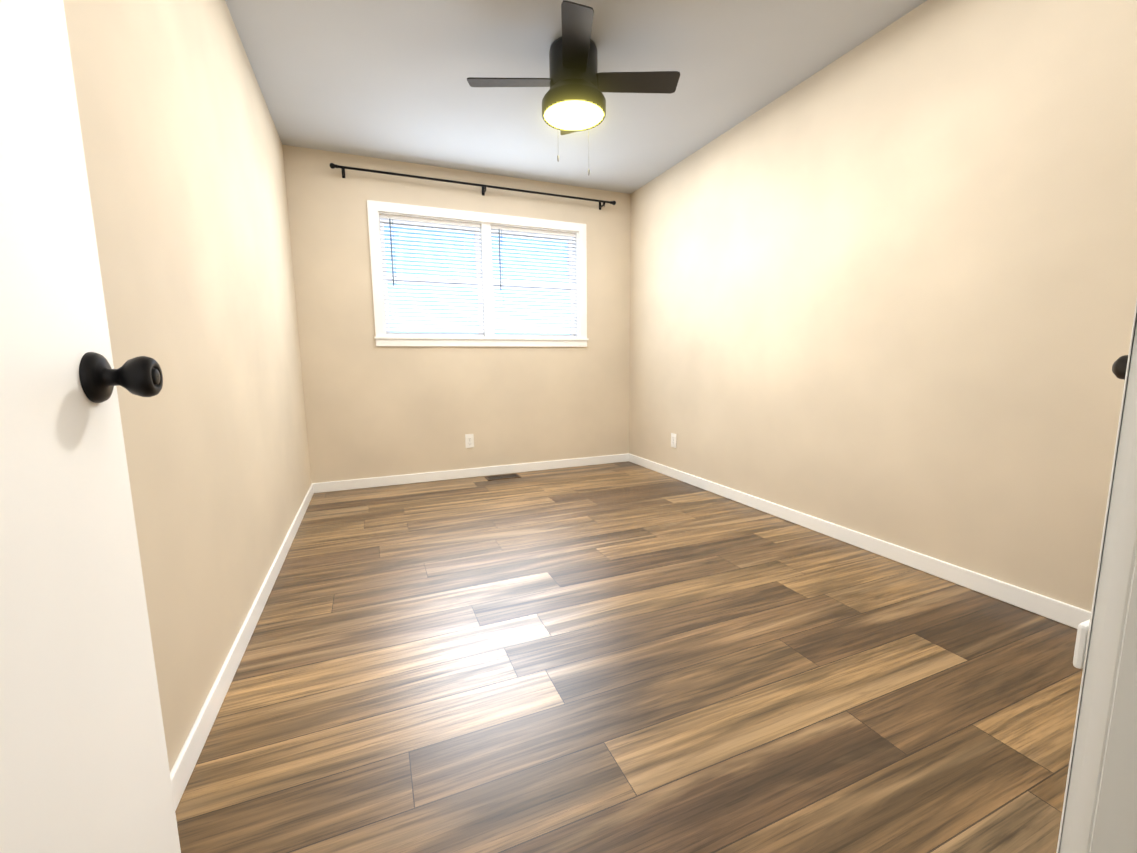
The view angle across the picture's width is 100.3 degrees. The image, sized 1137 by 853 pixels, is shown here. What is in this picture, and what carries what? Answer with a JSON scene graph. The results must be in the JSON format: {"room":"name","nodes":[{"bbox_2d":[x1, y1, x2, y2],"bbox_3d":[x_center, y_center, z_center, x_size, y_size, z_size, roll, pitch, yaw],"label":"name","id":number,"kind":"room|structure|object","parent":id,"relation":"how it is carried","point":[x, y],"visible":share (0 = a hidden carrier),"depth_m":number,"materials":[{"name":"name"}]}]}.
{"room":"empty bedroom","nodes":[
{"label":"empty bedroom","id":0,"kind":"room"},
{"bbox_2d":[63,0,310,771],"bbox_3d":[-0.982,-0.391,0.957,0.120,2.459,5.667,-4,8,-22],"label":"wall","id":1,"kind":"structure","parent":0,"point":[183,151],"depth_m":1.35,"materials":[{"name":"beige paint"}]},
{"bbox_2d":[170,484,313,810],"bbox_3d":[-1.189,0.697,1.813,0.012,0.078,3.837,-4,8,-22],"label":"baseboard","id":2,"kind":"structure","parent":1,"relation":"attached to","point":[186,760],"depth_m":1.39,"materials":[{"name":"white wood"}]},
{"bbox_2d":[282,145,630,483],"bbox_3d":[-0.719,-0.808,4.014,2.732,2.459,0.170,-4,8,-22],"label":"wall","id":3,"kind":"structure","parent":0,"point":[372,409],"depth_m":3.81,"materials":[{"name":"beige paint"}]},
{"bbox_2d":[465,434,473,447],"bbox_3d":[-0.831,0.122,3.990,0.070,0.115,0.010,-4,8,-22],"label":"outlet","id":4,"kind":"object","parent":3,"relation":"attached to","point":[469,440],"visible":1,"depth_m":3.99,"materials":[{"name":"white plastic"}]},
{"bbox_2d":[312,453,628,492],"bbox_3d":[-0.671,0.383,4.090,2.732,0.078,0.012,-4,8,-22],"label":"baseboard","id":5,"kind":"structure","parent":3,"relation":"attached to","point":[331,486],"depth_m":3.99,"materials":[{"name":"white wood"}]},
{"bbox_2d":[329,163,615,209],"bbox_3d":[-0.637,-1.878,3.760,2.250,0.065,0.101,-4,8,-22],"label":"curtain rod","id":6,"kind":"object","parent":3,"relation":"attached to","point":[343,168],"visible":1,"depth_m":3.66,"materials":[{"name":"black metal"}]},
{"bbox_2d":[367,200,588,346],"bbox_3d":[-0.688,-1.200,3.959,1.786,1.056,0.200,-4,8,-22],"label":"window","id":7,"kind":"structure","parent":3,"relation":"in","point":[483,228],"depth_m":3.88,"materials":[{"name":"white plastic"}]},
{"bbox_2d":[225,0,926,193],"bbox_3d":[0.321,-1.747,1.325,2.972,0.100,5.667,-4,8,-22],"label":"ceiling","id":8,"kind":"structure","parent":0,"point":[384,79],"depth_m":2.45,"materials":[{"name":"paint"}]},
{"bbox_2d":[467,0,679,175],"bbox_3d":[0.026,-1.552,2.314,0.792,0.544,0.792,7,11,43],"label":"ceiling fan","id":9,"kind":"object","parent":8,"relation":"hanging from","point":[574,99],"visible":1,"depth_m":2.23,"materials":[{"name":"black metal"}]},
{"bbox_2d":[175,461,1082,852],"bbox_3d":[0.349,0.789,1.668,2.972,0.100,5.667,-4,8,-22],"label":"floor","id":10,"kind":"structure","parent":0,"point":[621,657],"depth_m":1.39,"materials":[{"name":"brown wood"}]},
{"bbox_2d":[485,473,520,480],"bbox_3d":[-0.556,0.427,4.020,0.280,0.006,0.135,-4,8,-22],"label":"floor vent","id":11,"kind":"object","parent":10,"relation":"in","point":[500,477],"visible":1,"depth_m":4.01,"materials":[{"name":"brown"}]},
{"bbox_2d":[629,0,1136,611],"bbox_3d":[1.359,-0.658,2.736,0.120,2.459,4.139,-4,8,-22],"label":"wall","id":12,"kind":"structure","parent":0,"point":[883,284],"depth_m":2.09,"materials":[{"name":"beige paint"}]},
{"bbox_2d":[671,433,676,447],"bbox_3d":[0.863,0.115,3.900,0.010,0.115,0.070,-4,8,-22],"label":"outlet","id":13,"kind":"object","parent":12,"relation":"attached to","point":[673,439],"visible":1,"depth_m":3.89,"materials":[{"name":"white plastic"}]},
{"bbox_2d":[629,454,1090,628],"bbox_3d":[1.323,0.529,2.842,0.012,0.078,3.837,-4,8,-22],"label":"baseboard","id":14,"kind":"structure","parent":12,"relation":"attached to","point":[1054,609],"depth_m":2.21,"materials":[{"name":"white wood"}]},
{"bbox_3d":[0.812,-0.330,0.356,2.732,2.459,0.120,-4,8,-22],"label":"wall","id":15,"kind":"structure","parent":0,"visible":0},
{"bbox_2d":[0,0,180,852],"bbox_3d":[-0.513,-0.102,0.317,0.156,2.028,0.776,-4,8,-22],"label":"door","id":16,"kind":"structure","parent":15,"relation":"in","point":[84,765],"depth_m":0.56,"materials":[{"name":"paint"}]},
{"bbox_2d":[1056,299,1136,852],"bbox_3d":[-0.025,-0.108,0.057,0.936,2.118,0.162,-4,8,-22],"label":"door","id":17,"kind":"structure","parent":15,"relation":"attached to","point":[1098,643],"depth_m":0.28,"materials":[{"name":"white wood"}]}
]}

